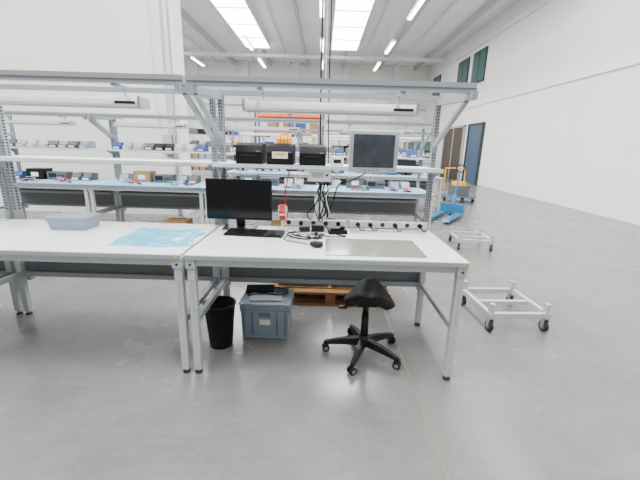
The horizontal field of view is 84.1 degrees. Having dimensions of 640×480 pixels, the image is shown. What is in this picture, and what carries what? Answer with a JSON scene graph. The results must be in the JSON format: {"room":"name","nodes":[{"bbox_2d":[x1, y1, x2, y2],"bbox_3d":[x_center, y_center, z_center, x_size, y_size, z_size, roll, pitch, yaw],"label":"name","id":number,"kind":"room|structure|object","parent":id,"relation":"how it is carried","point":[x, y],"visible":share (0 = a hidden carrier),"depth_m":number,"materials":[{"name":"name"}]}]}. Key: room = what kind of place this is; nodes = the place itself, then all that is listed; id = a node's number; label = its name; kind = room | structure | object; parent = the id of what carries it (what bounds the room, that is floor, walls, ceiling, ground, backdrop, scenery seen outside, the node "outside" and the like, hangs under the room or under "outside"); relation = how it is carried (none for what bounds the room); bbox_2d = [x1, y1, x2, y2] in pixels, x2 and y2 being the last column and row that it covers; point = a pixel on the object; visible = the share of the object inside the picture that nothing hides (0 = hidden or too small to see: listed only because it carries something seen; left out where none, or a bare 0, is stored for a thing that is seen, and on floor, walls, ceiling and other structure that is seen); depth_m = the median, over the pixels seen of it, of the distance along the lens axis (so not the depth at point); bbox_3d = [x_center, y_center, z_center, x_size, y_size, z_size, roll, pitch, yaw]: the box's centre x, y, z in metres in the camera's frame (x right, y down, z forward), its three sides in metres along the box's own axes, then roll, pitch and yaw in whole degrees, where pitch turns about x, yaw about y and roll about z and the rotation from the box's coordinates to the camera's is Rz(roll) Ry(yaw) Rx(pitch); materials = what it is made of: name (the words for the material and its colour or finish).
{"room":"factory assembly workshop","nodes":[
{"label":"factory assembly workshop","id":0,"kind":"room"},
{"bbox_2d":[0,0,193,214],"bbox_3d":[-7.376,-4.172,7.175,9.020,7.100,0.500,2,15,0],"label":"wall","id":1,"kind":"structure","parent":0,"point":[111,36],"depth_m":7.07,"materials":[{"name":"paint"}]},
{"bbox_2d":[145,0,186,215],"bbox_3d":[-3.110,-3.974,6.876,0.560,7.100,0.120,2,15,0],"label":"conduit","id":2,"kind":"object","parent":1,"relation":"attached to","point":[168,138],"visible":0.8,"depth_m":6.99,"materials":[{"name":"white plastic"}]},
{"bbox_2d":[185,60,425,161],"bbox_3d":[-2.104,-8.855,25.448,19.300,7.100,0.300,2,15,0],"label":"columns","id":3,"kind":"structure","parent":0,"point":[245,64],"depth_m":24.99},
{"bbox_2d":[184,60,429,165],"bbox_3d":[-1.948,-9.072,25.700,19.600,7.400,0.300,2,15,0],"label":"wall","id":4,"kind":"structure","parent":0,"point":[222,68],"depth_m":25.14,"materials":[{"name":"paint"}]},
{"bbox_2d":[0,168,639,479],"bbox_3d":[-2.310,-1.456,11.527,19.300,0.100,31.000,2,15,0],"label":"floor","id":5,"kind":"structure","parent":0,"point":[94,385],"depth_m":2.47,"materials":[{"name":"grey concrete"}]},
{"bbox_2d":[0,148,23,314],"bbox_3d":[-3.580,-0.224,2.701,1.792,1.960,1.054,2,15,0],"label":"workbench","id":6,"kind":"object","parent":5,"relation":"on","point":[7,268],"visible":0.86,"depth_m":3.10,"materials":[{"name":"grey metal"}]},
{"bbox_2d":[0,110,120,221],"bbox_3d":[-4.545,-1.127,6.017,1.792,1.960,1.054,2,15,0],"label":"workbench","id":7,"kind":"object","parent":5,"relation":"on","point":[42,196],"visible":0.59,"depth_m":6.27,"materials":[{"name":"grey metal"}]},
{"bbox_2d":[15,171,26,178],"bbox_3d":[-5.165,-1.132,6.145,0.140,0.120,0.253,2,15,0],"label":"bin","id":8,"kind":"object","parent":7,"relation":"on","point":[19,174],"visible":0.6,"depth_m":6.08,"materials":[{"name":"blue"}]},
{"bbox_2d":[15,139,27,146],"bbox_3d":[-5.110,-1.677,6.146,0.140,0.120,0.253,2,15,0],"label":"bin","id":9,"kind":"object","parent":7,"relation":"on","point":[21,142],"visible":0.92,"depth_m":6.07,"materials":[{"name":"grey"}]},
{"bbox_2d":[25,140,39,146],"bbox_3d":[-4.930,-1.672,6.146,0.140,0.120,0.253,2,15,0],"label":"bin","id":10,"kind":"object","parent":7,"relation":"on","point":[31,143],"visible":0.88,"depth_m":6.07,"materials":[{"name":"grey"}]},
{"bbox_2d":[26,167,52,178],"bbox_3d":[-4.845,-1.154,6.143,0.280,0.181,0.242,2,15,0],"label":"box","id":11,"kind":"object","parent":7,"relation":"on","point":[38,173],"visible":0.87,"depth_m":6.03,"materials":[{"name":"black plastic"}]},
{"bbox_2d":[4,115,76,125],"bbox_3d":[-4.524,-1.908,5.649,1.150,0.136,0.212,2,15,0],"label":"light fixture","id":12,"kind":"object","parent":7,"relation":"attached to","point":[8,121],"depth_m":5.63,"materials":[{"name":"white plastic"}]},
{"bbox_2d":[10,146,107,150],"bbox_3d":[-4.532,-1.606,6.231,1.780,0.032,0.396,2,15,0],"label":"shelf","id":13,"kind":"object","parent":7,"relation":"attached to","point":[12,147],"depth_m":6.04,"materials":[{"name":"metal"}]},
{"bbox_2d":[47,171,72,179],"bbox_3d":[-4.495,-1.118,6.144,0.320,0.130,0.212,2,15,0],"label":"instrument","id":14,"kind":"object","parent":7,"relation":"on","point":[51,174],"visible":0.87,"depth_m":6.06,"materials":[{"name":"grey"}]},
{"bbox_2d":[67,141,80,147],"bbox_3d":[-4.231,-1.652,6.146,0.140,0.120,0.253,2,15,0],"label":"bin","id":15,"kind":"object","parent":7,"relation":"on","point":[72,144],"visible":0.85,"depth_m":6.07,"materials":[{"name":"grey"}]},
{"bbox_2d":[71,172,87,179],"bbox_3d":[-4.166,-1.104,6.145,0.140,0.120,0.253,2,15,0],"label":"bin","id":16,"kind":"object","parent":7,"relation":"on","point":[76,176],"visible":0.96,"depth_m":6.07,"materials":[{"name":"grey"}]},
{"bbox_2d":[79,141,95,148],"bbox_3d":[-4.031,-1.647,6.146,0.140,0.120,0.253,2,15,0],"label":"bin","id":17,"kind":"object","parent":7,"relation":"on","point":[84,144],"visible":1,"depth_m":6.09,"materials":[{"name":"plastic"}]},
{"bbox_2d":[81,172,98,180],"bbox_3d":[-3.986,-1.099,6.145,0.140,0.120,0.253,2,15,0],"label":"bin","id":18,"kind":"object","parent":7,"relation":"on","point":[90,176],"visible":1,"depth_m":6.08,"materials":[{"name":"grey"}]},
{"bbox_2d":[0,69,222,373],"bbox_3d":[-1.766,-0.173,2.701,1.792,1.960,1.054,2,15,0],"label":"workbench","id":19,"kind":"object","parent":5,"relation":"on","point":[35,249],"visible":0.77,"depth_m":2.64,"materials":[{"name":"white laminate"}]},
{"bbox_2d":[43,212,101,230],"bbox_3d":[-1.947,-0.148,2.820,0.310,0.100,0.230,2,15,0],"label":"tray","id":20,"kind":"object","parent":19,"relation":"on","point":[65,220],"visible":1,"depth_m":2.74,"materials":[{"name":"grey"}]},
{"bbox_2d":[0,83,150,109],"bbox_3d":[-1.744,-0.954,2.332,1.150,0.136,0.212,2,15,0],"label":"light fixture","id":21,"kind":"object","parent":19,"relation":"attached to","point":[138,102],"depth_m":2.32,"materials":[{"name":"white plastic"}]},
{"bbox_2d":[0,155,219,166],"bbox_3d":[-1.752,-0.652,2.915,1.780,0.032,0.396,2,15,0],"label":"shelf","id":22,"kind":"object","parent":19,"relation":"attached to","point":[4,158],"depth_m":2.73,"materials":[{"name":"grey metal"}]},
{"bbox_2d":[108,228,205,246],"bbox_3d":[-1.170,-0.030,2.607,0.570,0.019,0.510,1,15,-3],"label":"protective film","id":23,"kind":"object","parent":19,"relation":"on","point":[154,237],"visible":1,"depth_m":2.55,"materials":[{"name":"blue plastic"}]},
{"bbox_2d":[86,113,211,223],"bbox_3d":[-2.731,-1.077,6.017,1.792,1.960,1.054,2,15,0],"label":"workbench","id":24,"kind":"object","parent":5,"relation":"on","point":[128,198],"visible":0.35,"depth_m":6.04,"materials":[{"name":"grey metal"}]},
{"bbox_2d":[118,173,133,181],"bbox_3d":[-3.351,-1.081,6.145,0.140,0.120,0.253,2,15,0],"label":"bin","id":25,"kind":"object","parent":24,"relation":"on","point":[126,175],"visible":0.83,"depth_m":6.08,"materials":[{"name":"plastic"}]},
{"bbox_2d":[122,142,133,149],"bbox_3d":[-3.296,-1.626,6.146,0.140,0.120,0.253,2,15,0],"label":"bin","id":26,"kind":"object","parent":24,"relation":"on","point":[127,145],"visible":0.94,"depth_m":6.07,"materials":[{"name":"grey"}]},
{"bbox_2d":[132,143,145,149],"bbox_3d":[-3.116,-1.621,6.146,0.140,0.120,0.253,2,15,0],"label":"bin","id":27,"kind":"object","parent":24,"relation":"on","point":[137,146],"visible":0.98,"depth_m":6.07,"materials":[{"name":"grey"}]},
{"bbox_2d":[133,170,155,181],"bbox_3d":[-3.030,-1.103,6.143,0.280,0.181,0.242,2,15,0],"label":"box","id":28,"kind":"object","parent":24,"relation":"on","point":[141,175],"visible":0.91,"depth_m":6.03,"materials":[{"name":"brown cardboard"}]},
{"bbox_2d":[112,118,188,128],"bbox_3d":[-2.709,-1.857,5.649,1.150,0.136,0.212,2,15,0],"label":"light fixture","id":29,"kind":"object","parent":24,"relation":"attached to","point":[115,124],"depth_m":5.63,"materials":[{"name":"white plastic"}]},
{"bbox_2d":[108,149,211,153],"bbox_3d":[-2.718,-1.555,6.231,1.780,0.032,0.396,2,15,0],"label":"shelf","id":30,"kind":"object","parent":24,"relation":"attached to","point":[111,150],"depth_m":6.04,"materials":[{"name":"metal"}]},
{"bbox_2d":[153,174,176,182],"bbox_3d":[-2.681,-1.067,6.144,0.320,0.130,0.212,2,15,0],"label":"instrument","id":31,"kind":"object","parent":24,"relation":"on","point":[157,177],"visible":0.91,"depth_m":6.06,"materials":[{"name":"grey"}]},
{"bbox_2d":[174,144,186,150],"bbox_3d":[-2.416,-1.602,6.146,0.140,0.120,0.253,2,15,0],"label":"bin","id":32,"kind":"object","parent":24,"relation":"on","point":[178,147],"visible":0.96,"depth_m":6.07,"materials":[{"name":"grey"}]},
{"bbox_2d":[177,175,190,182],"bbox_3d":[-2.352,-1.053,6.145,0.140,0.120,0.253,2,15,0],"label":"bin","id":33,"kind":"object","parent":24,"relation":"on","point":[181,178],"visible":0.92,"depth_m":6.07,"materials":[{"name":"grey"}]},
{"bbox_2d":[185,144,196,151],"bbox_3d":[-2.216,-1.596,6.146,0.140,0.120,0.253,2,15,0],"label":"bin","id":34,"kind":"object","parent":24,"relation":"on","point":[190,147],"visible":0.88,"depth_m":6.07,"materials":[{"name":"grey"}]},
{"bbox_2d":[188,175,200,183],"bbox_3d":[-2.172,-1.048,6.145,0.140,0.120,0.253,2,15,0],"label":"bin","id":35,"kind":"object","parent":24,"relation":"on","point":[194,179],"visible":1,"depth_m":6.08,"materials":[{"name":"grey"}]},
{"bbox_2d":[196,144,208,151],"bbox_3d":[-2.036,-1.591,6.146,0.140,0.120,0.253,2,15,0],"label":"bin","id":36,"kind":"object","parent":24,"relation":"on","point":[200,147],"visible":1,"depth_m":6.08,"materials":[{"name":"blue"}]},
{"bbox_2d":[163,218,192,223],"bbox_3d":[-2.455,-0.229,6.163,0.400,0.262,0.300,2,15,0],"label":"cardboard box","id":37,"kind":"object","parent":5,"relation":"on","point":[169,220],"visible":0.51,"depth_m":6.06,"materials":[{"name":"brown"}]},
{"bbox_2d":[188,127,241,170],"bbox_3d":[-5.475,-4.551,18.232,2.850,2.286,0.550,2,15,0],"label":"shelving","id":38,"kind":"object","parent":5,"relation":"on","point":[192,131],"visible":0.32,"depth_m":18.08,"materials":[{"name":"grey"}]},
{"bbox_2d":[202,296,235,349],"bbox_3d":[-0.784,0.657,2.796,0.256,0.360,0.256,2,15,0],"label":"waste bin","id":39,"kind":"object","parent":5,"relation":"on","point":[220,316],"visible":0.89,"depth_m":2.73,"materials":[{"name":"black plastic"}]},
{"bbox_2d":[204,116,319,224],"bbox_3d":[-0.917,-1.026,6.017,1.792,1.960,1.054,2,15,0],"label":"workbench","id":40,"kind":"object","parent":5,"relation":"on","point":[296,203],"visible":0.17,"depth_m":5.70,"materials":[{"name":"white metal"}]},
{"bbox_2d":[240,173,258,179],"bbox_3d":[-1.216,-1.052,6.143,0.280,0.181,0.242,2,15,0],"label":"box","id":41,"kind":"object","parent":40,"relation":"on","point":[252,176],"visible":0.54,"depth_m":6.02,"materials":[{"name":"grey"}]},
{"bbox_2d":[218,152,298,155],"bbox_3d":[-0.903,-1.504,6.231,1.780,0.032,0.396,2,15,0],"label":"shelf","id":42,"kind":"object","parent":40,"relation":"attached to","point":[232,153],"depth_m":6.04,"materials":[{"name":"metal"}]},
{"bbox_2d":[227,121,299,131],"bbox_3d":[-0.895,-1.807,5.649,1.150,0.136,0.212,2,15,0],"label":"light fixture","id":43,"kind":"object","parent":40,"relation":"attached to","point":[244,128],"depth_m":5.63,"materials":[{"name":"white plastic"}]},
{"bbox_2d":[260,177,279,185],"bbox_3d":[-0.867,-1.017,6.144,0.320,0.130,0.212,2,15,0],"label":"instrument","id":44,"kind":"object","parent":40,"relation":"on","point":[275,180],"visible":0.67,"depth_m":6.05,"materials":[{"name":"grey"}]},
{"bbox_2d":[225,127,299,183],"bbox_3d":[-1.463,-1.897,9.256,1.792,1.960,1.054,2,15,0],"label":"workbench","id":45,"kind":"object","parent":5,"relation":"on","point":[293,174],"visible":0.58,"depth_m":8.88,"materials":[{"name":"grey metal"}]},
{"bbox_2d":[239,132,285,135],"bbox_3d":[-1.441,-2.678,8.887,1.150,0.136,0.212,2,15,0],"label":"light fixture","id":46,"kind":"object","parent":45,"relation":"attached to","point":[248,134],"depth_m":8.87,"materials":[{"name":"white plastic"}]},
{"bbox_2d":[238,289,294,338],"bbox_3d":[-0.448,0.621,3.060,0.420,0.312,0.350,2,15,2],"label":"crate","id":47,"kind":"object","parent":5,"relation":"on","point":[258,319],"visible":0.87,"depth_m":2.91,"materials":[{"name":"blue"}]},
{"bbox_2d":[246,284,287,301],"bbox_3d":[-0.453,0.445,3.026,0.360,0.055,0.260,1,15,-4],"label":"pile","id":48,"kind":"object","parent":47,"relation":"on","point":[258,292],"visible":1,"depth_m":3.05,"materials":[{"name":"black"}]},
{"bbox_2d":[260,132,313,171],"bbox_3d":[-1.139,-2.732,12.446,1.792,1.960,1.054,2,15,0],"label":"workbench","id":49,"kind":"object","parent":5,"relation":"on","point":[263,137],"visible":0.21,"depth_m":12.07,"materials":[{"name":"metal"}]},
{"bbox_2d":[270,136,303,138],"bbox_3d":[-1.117,-3.512,12.078,1.150,0.136,0.212,2,15,0],"label":"light fixture","id":50,"kind":"object","parent":49,"relation":"attached to","point":[274,137],"depth_m":12.07,"materials":[{"name":"white plastic"}]},
{"bbox_2d":[254,112,323,169],"bbox_3d":[-1.379,-4.370,16.388,3.080,3.100,0.980,2,15,0],"label":"rack","id":51,"kind":"object","parent":5,"relation":"on","point":[260,115],"visible":0.27,"depth_m":15.85,"materials":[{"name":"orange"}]},
{"bbox_2d":[184,75,477,380],"bbox_3d":[0.048,-0.123,2.701,1.792,1.960,1.054,2,15,0],"label":"workbench","id":52,"kind":"object","parent":5,"relation":"on","point":[241,258],"depth_m":2.41,"materials":[{"name":"white metal"}]},
{"bbox_2d":[205,178,271,229],"bbox_3d":[-0.662,-0.297,2.921,0.540,0.405,0.180,2,15,2],"label":"computer monitor","id":53,"kind":"object","parent":52,"relation":"on","point":[242,200],"visible":1,"depth_m":2.89,"materials":[{"name":"black plastic"}]},
{"bbox_2d":[235,142,266,163],"bbox_3d":[-0.546,-0.695,2.837,0.204,0.160,0.249,2,15,0],"label":"printer","id":54,"kind":"object","parent":52,"relation":"on","point":[246,153],"visible":1,"depth_m":2.73,"materials":[{"name":"black plastic"}]},
{"bbox_2d":[223,228,284,237],"bbox_3d":[-0.509,-0.058,2.771,0.450,0.028,0.160,3,15,4],"label":"keyboard","id":55,"kind":"object","parent":52,"relation":"on","point":[246,232],"visible":1,"depth_m":2.73,"materials":[{"name":"black plastic"}]},
{"bbox_2d":[267,143,295,164],"bbox_3d":[-0.306,-0.689,2.837,0.204,0.160,0.249,2,15,0],"label":"printer","id":56,"kind":"object","parent":52,"relation":"on","point":[271,147],"visible":0.98,"depth_m":2.73,"materials":[{"name":"black plastic"}]},
{"bbox_2d":[272,152,287,158],"bbox_3d":[-0.307,-0.649,2.718,0.120,0.050,0.003,2,15,0],"label":"paper label","id":57,"kind":"object","parent":56,"relation":"attached to","point":[281,155],"visible":1,"depth_m":2.72,"materials":[{"name":"white"}]},
{"bbox_2d":[277,134,292,143],"bbox_3d":[-0.278,-0.801,2.808,0.120,0.073,0.095,2,15,0],"label":"card holder","id":58,"kind":"object","parent":56,"relation":"on","point":[286,139],"visible":0.94,"depth_m":2.77,"materials":[{"name":"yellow plastic"}]},
{"bbox_2d":[277,204,287,230],"bbox_3d":[-0.305,-0.184,2.905,0.090,0.215,0.112,2,15,0],"label":"barcode scanner","id":59,"kind":"object","parent":52,"relation":"on","point":[282,208],"visible":0.94,"depth_m":2.87,"materials":[{"name":"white plastic"}]},
{"bbox_2d":[299,144,325,165],"bbox_3d":[-0.056,-0.681,2.837,0.204,0.160,0.249,2,15,0],"label":"printer","id":60,"kind":"object","parent":52,"relation":"on","point":[309,154],"visible":1,"depth_m":2.73,"materials":[{"name":"black plastic"}]},
{"bbox_2d":[283,230,345,244],"bbox_3d":[-0.086,-0.043,2.744,0.448,0.030,0.390,-11,19,-40],"label":"cable tangle","id":61,"kind":"object","parent":52,"relation":"on","point":[294,233],"visible":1,"depth_m":2.72,"materials":[{"name":"black plastic"}]},
{"bbox_2d":[284,219,345,228],"bbox_3d":[-0.056,-0.131,3.009,0.555,0.072,0.102,2,15,0],"label":"power strip","id":62,"kind":"object","parent":52,"relation":"on","point":[306,222],"visible":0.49,"depth_m":3.02,"materials":[{"name":"plastic"}]},
{"bbox_2d":[309,241,322,247],"bbox_3d":[-0.026,0.027,2.459,0.105,0.048,0.060,7,16,21],"label":"computer mouse","id":63,"kind":"object","parent":52,"relation":"on","point":[317,244],"visible":1,"depth_m":2.44,"materials":[{"name":"black plastic"}]},
{"bbox_2d":[311,224,324,231],"bbox_3d":[-0.017,-0.098,2.932,0.100,0.050,0.060,5,15,11],"label":"power adapter","id":64,"kind":"object","parent":52,"relation":"on","point":[315,227],"depth_m":2.91,"materials":[{"name":"plastic"}]},
{"bbox_2d":[308,170,330,181],"bbox_3d":[-0.006,-0.513,2.789,0.180,0.100,0.086,2,15,0],"label":"box","id":65,"kind":"object","parent":52,"relation":"on","point":[313,175],"visible":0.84,"depth_m":2.75,"materials":[{"name":"white plastic"}]},
{"bbox_2d":[284,169,365,221],"bbox_3d":[0.034,-0.350,2.893,0.667,0.442,0.111,5,15,12],"label":"cable bundle","id":66,"kind":"object","parent":52,"relation":"hanging from","point":[322,189],"visible":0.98,"depth_m":2.88,"materials":[{"name":"black plastic"}]},
{"bbox_2d":[212,161,443,173],"bbox_3d":[0.062,-0.601,2.915,1.780,0.032,0.396,2,15,0],"label":"shelf","id":67,"kind":"object","parent":52,"relation":"attached to","point":[431,169],"depth_m":2.73,"materials":[{"name":"white metal"}]},
{"bbox_2d":[242,87,419,116],"bbox_3d":[0.070,-0.903,2.332,1.150,0.136,0.212,2,15,0],"label":"light fixture","id":68,"kind":"object","parent":52,"relation":"attached to","point":[262,106],"depth_m":2.32,"materials":[{"name":"white plastic"}]},
{"bbox_2d":[327,226,347,234],"bbox_3d":[0.142,-0.083,2.873,0.150,0.060,0.080,-1,15,-11],"label":"dock","id":69,"kind":"object","parent":52,"relation":"on","point":[342,229],"visible":1,"depth_m":2.85,"materials":[{"name":"black plastic"}]},
{"bbox_2d":[331,156,343,165],"bbox_3d":[0.138,-0.636,2.861,0.100,0.070,0.122,2,15,0],"label":"switch","id":70,"kind":"object","parent":52,"relation":"on","point":[335,160],"visible":0.99,"depth_m":2.80,"materials":[{"name":"white plastic"}]},
{"bbox_2d":[348,130,399,172],"bbox_3d":[0.392,-0.680,2.740,0.364,0.300,0.258,1,15,-3],"label":"panel display","id":71,"kind":"object","parent":52,"relation":"on","point":[369,151],"visible":1,"depth_m":2.62,"materials":[{"name":"grey plastic"}]},
{"bbox_2d":[325,238,427,257],"bbox_3d":[0.369,0.051,2.498,0.660,0.004,0.430,2,15,0],"label":"cutting mat","id":72,"kind":"object","parent":52,"relation":"on","point":[334,246],"visible":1,"depth_m":2.46,"materials":[{"name":"grey plastic"}]},
{"bbox_2d":[273,283,390,306],"bbox_3d":[0.106,0.492,3.936,1.200,0.144,0.800,2,15,0],"label":"wooden pallet","id":73,"kind":"object","parent":5,"relation":"on","point":[330,291],"visible":0.16,"depth_m":3.58,"materials":[{"name":"brown wood"}]},
{"bbox_2d":[278,283,328,285],"bbox_3d":[-0.169,0.325,3.831,0.580,0.215,0.420,2,15,0],"label":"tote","id":74,"kind":"object","parent":73,"relation":"on","point":[278,283],"visible":0.02,"depth_m":3.68,"materials":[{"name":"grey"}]},
{"bbox_2d":[298,129,369,190],"bbox_3d":[0.352,-1.847,9.256,1.792,1.960,1.054,2,15,0],"label":"workbench","id":75,"kind":"object","parent":5,"relation":"on","point":[342,177],"visible":0.2,"depth_m":8.88,"materials":[{"name":"grey metal"}]},
{"bbox_2d":[312,132,348,137],"bbox_3d":[0.373,-2.627,8.887,1.150,0.136,0.212,2,15,0],"label":"light fixture","id":76,"kind":"object","parent":75,"relation":"attached to","point":[330,136],"depth_m":8.87,"materials":[{"name":"white plastic"}]},
{"bbox_2d":[314,134,362,172],"bbox_3d":[0.675,-2.681,12.446,1.792,1.960,1.054,2,15,0],"label":"workbench","id":77,"kind":"object","parent":5,"relation":"on","point":[345,139],"visible":0.09,"depth_m":12.07,"materials":[{"name":"metal"}]},
{"bbox_2d":[322,277,400,375],"bbox_3d":[0.322,0.606,2.709,0.601,0.562,0.626,2,15,0],"label":"stool","id":78,"kind":"object","parent":5,"relation":"on","point":[369,292],"visible":1,"depth_m":2.65,"materials":[{"name":"black"}]},
{"bbox_2d":[320,119,433,230],"bbox_3d":[0.898,-0.976,6.017,1.792,1.960,1.054,2,15,0],"label":"workbench","id":79,"kind":"object","parent":5,"relation":"on","point":[342,204],"visible":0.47,"depth_m":6.27,"materials":[{"name":"white metal"}]},
{"bbox_2d":[346,176,363,187],"bbox_3d":[0.598,-1.002,6.143,0.280,0.181,0.242,2,15,0],"label":"box","id":80,"kind":"object","parent":79,"relation":"on","point":[356,183],"visible":0.81,"depth_m":6.03,"materials":[{"name":"grey"}]},
{"bbox_2d":[365,180,384,188],"bbox_3d":[0.947,-0.966,6.144,0.320,0.130,0.212,2,15,0],"label":"instrument","id":81,"kind":"object","parent":79,"relation":"on","point":[372,183],"visible":0.88,"depth_m":6.05,"materials":[{"name":"grey"}]},
{"bbox_2d":[326,155,425,159],"bbox_3d":[0.911,-1.454,6.231,1.780,0.032,0.396,2,15,0],"label":"shelf","id":82,"kind":"object","parent":79,"relation":"attached to","point":[420,156],"depth_m":6.04,"materials":[{"name":"metal"}]},
{"bbox_2d":[341,124,414,134],"bbox_3d":[0.919,-1.756,5.649,1.150,0.136,0.212,2,15,0],"label":"light fixture","id":83,"kind":"object","parent":79,"relation":"attached to","point":[402,132],"depth_m":5.63,"materials":[{"name":"white plastic"}]},
{"bbox_2d":[399,181,409,189],"bbox_3d":[1.457,-0.947,6.145,0.140,0.120,0.253,2,15,0],"label":"bin","id":84,"kind":"object","parent":79,"relation":"on","point":[402,184],"visible":0.85,"depth_m":6.07,"materials":[{"name":"grey"}]},
{"bbox_2d":[406,150,417,157],"bbox_3d":[1.592,-1.490,6.146,0.140,0.120,0.253,2,15,0],"label":"bin","id":85,"kind":"object","parent":79,"relation":"on","point":[409,153],"visible":0.98,"depth_m":6.08,"materials":[{"name":"blue"}]},
{"bbox_2d":[366,136,420,174],"bbox_3d":[2.489,-2.630,12.446,1.792,1.960,1.054,2,15,0],"label":"workbench","id":86,"kind":"object","parent":5,"relation":"on","point":[415,144],"visible":0.11,"depth_m":12.32,"materials":[{"name":"metal"}]},
{"bbox_2d":[348,214,449,479],"bbox_3d":[0.641,0.494,4.263,0.020,0.001,16.000,2,15,0],"label":"trim","id":87,"kind":"structure","parent":5,"relation":"on","point":[387,318],"depth_m":2.18,"materials":[{"name":"grey"}]},
{"bbox_2d":[366,132,443,210],"bbox_3d":[2.166,-1.796,9.256,1.792,1.960,1.054,2,15,0],"label":"workbench","id":88,"kind":"object","parent":5,"relation":"on","point":[412,179],"visible":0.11,"depth_m":8.89,"materials":[{"name":"grey metal"}]},
{"bbox_2d":[398,160,415,174],"bbox_3d":[2.271,-1.902,9.317,0.460,0.390,0.180,4,15,10],"label":"computer monitor","id":89,"kind":"object","parent":88,"relation":"on","point":[400,162],"visible":0.69,"depth_m":9.27,"materials":[{"name":"black plastic"}]},
{"bbox_2d":[399,135,430,140],"bbox_3d":[2.188,-2.577,8.887,1.150,0.136,0.212,2,15,0],"label":"light fixture","id":90,"kind":"object","parent":88,"relation":"attached to","point":[400,138],"depth_m":8.87,"materials":[{"name":"white plastic"}]},
{"bbox_2d":[402,140,430,174],"bbox_3d":[5.019,-4.181,18.500,1.400,2.000,1.020,2,15,0],"label":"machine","id":91,"kind":"object","parent":5,"relation":"on","point":[406,145],"visible":0.12,"depth_m":17.98,"materials":[{"name":"grey"}]},
{"bbox_2d":[431,164,465,223],"bbox_3d":[2.980,-1.103,8.180,0.550,1.215,1.595,12,18,34],"label":"truck","id":92,"kind":"object","parent":5,"relation":"on","point":[455,210],"visible":0.95,"depth_m":8.53,"materials":[{"name":"blue"}]},
{"bbox_2d":[442,167,475,202],"bbox_3d":[4.296,-1.691,10.908,0.800,1.028,0.618,-3,15,-17],"label":"trolley","id":93,"kind":"object","parent":5,"relation":"on","point":[462,189],"visible":0.82,"depth_m":10.82,"materials":[{"name":"blue"}]},
{"bbox_2d":[448,226,493,250],"bbox_3d":[2.502,-0.026,5.922,0.560,0.260,0.640,3,15,6],"label":"transport dolly","id":94,"kind":"object","parent":5,"relation":"on","point":[469,239],"visible":1,"depth_m":5.87,"materials":[{"name":"white metal"}]},
{"bbox_2d":[461,280,551,330],"bbox_3d":[1.743,0.617,3.408,0.560,0.260,0.640,1,15,-3],"label":"transport dolly","id":95,"kind":"object","parent":5,"relation":"on","point":[544,314],"visible":0.91,"depth_m":3.29,"materials":[{"name":"white metal"}]},
{"bbox_2d":[180,0,518,66],"bbox_3d":[-2.115,-8.463,9.675,19.300,0.200,31.000,2,15,0],"label":"ceiling","id":96,"kind":"structure","parent":0,"point":[282,11],"depth_m":17.19,"materials":[{"name":"white paint"}]},
{"bbox_2d":[210,0,270,48],"bbox_3d":[-3.475,-9.905,16.027,1.360,0.330,8.040,2,15,0],"label":"window","id":97,"kind":"structure","parent":96,"relation":"attached to","point":[240,15],"depth_m":15.66,"materials":[{"name":"white"}]},
{"bbox_2d":[241,35,253,49],"bbox_3d":[-3.286,-9.501,16.133,0.180,1.155,2.000,2,15,0],"label":"lamp","id":98,"kind":"object","parent":96,"relation":"attached to","point":[243,37],"depth_m":16.01,"materials":[{"name":"plastic"}]},
{"bbox_2d":[319,0,331,219],"bbox_3d":[0.099,-2.859,2.606,0.112,6.300,0.030,2,15,0],"label":"power cable","id":99,"kind":"object","parent":96,"relation":"hanging from","point":[322,0],"visible":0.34,"depth_m":2.98,"materials":[{"name":"black plastic"}]},
{"bbox_2d":[180,0,500,70],"bbox_3d":[-2.123,-8.148,9.758,19.300,0.450,31.000,2,15,0],"label":"ceiling beams","id":100,"kind":"structure","parent":96,"relation":"attached to","point":[486,7],"depth_m":19.02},
{"bbox_2d":[331,0,374,50],"bbox_3d":[1.323,-9.771,16.027,1.460,0.330,8.040,2,15,0],"label":"window","id":101,"kind":"structure","parent":96,"relation":"attached to","point":[350,18],"depth_m":15.52,"materials":[{"name":"white"}]},
{"bbox_2d":[384,22,395,53],"bbox_3d":[3.211,-9.320,16.133,0.180,1.155,2.000,2,15,0],"label":"lamp","id":102,"kind":"object","parent":96,"relation":"attached to","point":[391,44],"depth_m":16.00,"materials":[{"name":"plastic"}]},
{"bbox_2d":[407,0,424,19],"bbox_3d":[3.177,-8.094,11.492,0.180,1.155,2.000,2,15,0],"label":"lamp","id":103,"kind":"object","parent":96,"relation":"attached to","point":[414,10],"depth_m":11.68,"materials":[{"name":"plastic"}]},
{"bbox_2d":[424,0,639,224],"bbox_3d":[7.587,-4.806,10.569,0.300,7.400,31.000,2,15,0],"label":"wall","id":104,"kind":"structure","parent":0,"point":[575,144],"depth_m":10.94,"materials":[{"name":"paint"}]},
{"bbox_2d":[439,125,466,179],"bbox_3d":[7.377,-4.900,19.907,0.115,2.800,3.100,2,15,0],"label":"door","id":105,"kind":"structure","parent":104,"relation":"in","point":[454,140],"depth_m":19.60,"materials":[{"name":"brown wood"}]},
{"bbox_2d":[457,56,470,82],"bbox_3d":[7.513,-8.690,18.698,0.055,1.450,1.500,2,15,0],"label":"window","id":106,"kind":"structure","parent":104,"relation":"in","point":[463,68],"depth_m":18.49,"materials":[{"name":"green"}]},
{"bbox_2d":[461,122,485,184],"bbox_3d":[7.356,-4.160,17.103,0.115,2.800,1.700,2,15,0],"label":"door","id":107,"kind":"structure","parent":104,"relation":"in","point":[475,133],"depth_m":16.94,"materials":[{"name":"blue"}]},
{"bbox_2d":[470,45,488,82],"bbox_3d":[7.499,-8.179,16.764,0.055,1.450,1.500,2,15,0],"label":"window","id":108,"kind":"structure","parent":104,"relation":"in","point":[480,57],"depth_m":16.61,"materials":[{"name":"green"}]},
{"bbox_2d":[424,0,639,119],"bbox_3d":[7.413,-6.078,10.235,0.120,2.820,31.000,2,15,0],"label":"trim","id":109,"kind":"structure","parent":104,"relation":"attached to","point":[544,2],"depth_m":13.31,"materials":[{"name":"white metal"}]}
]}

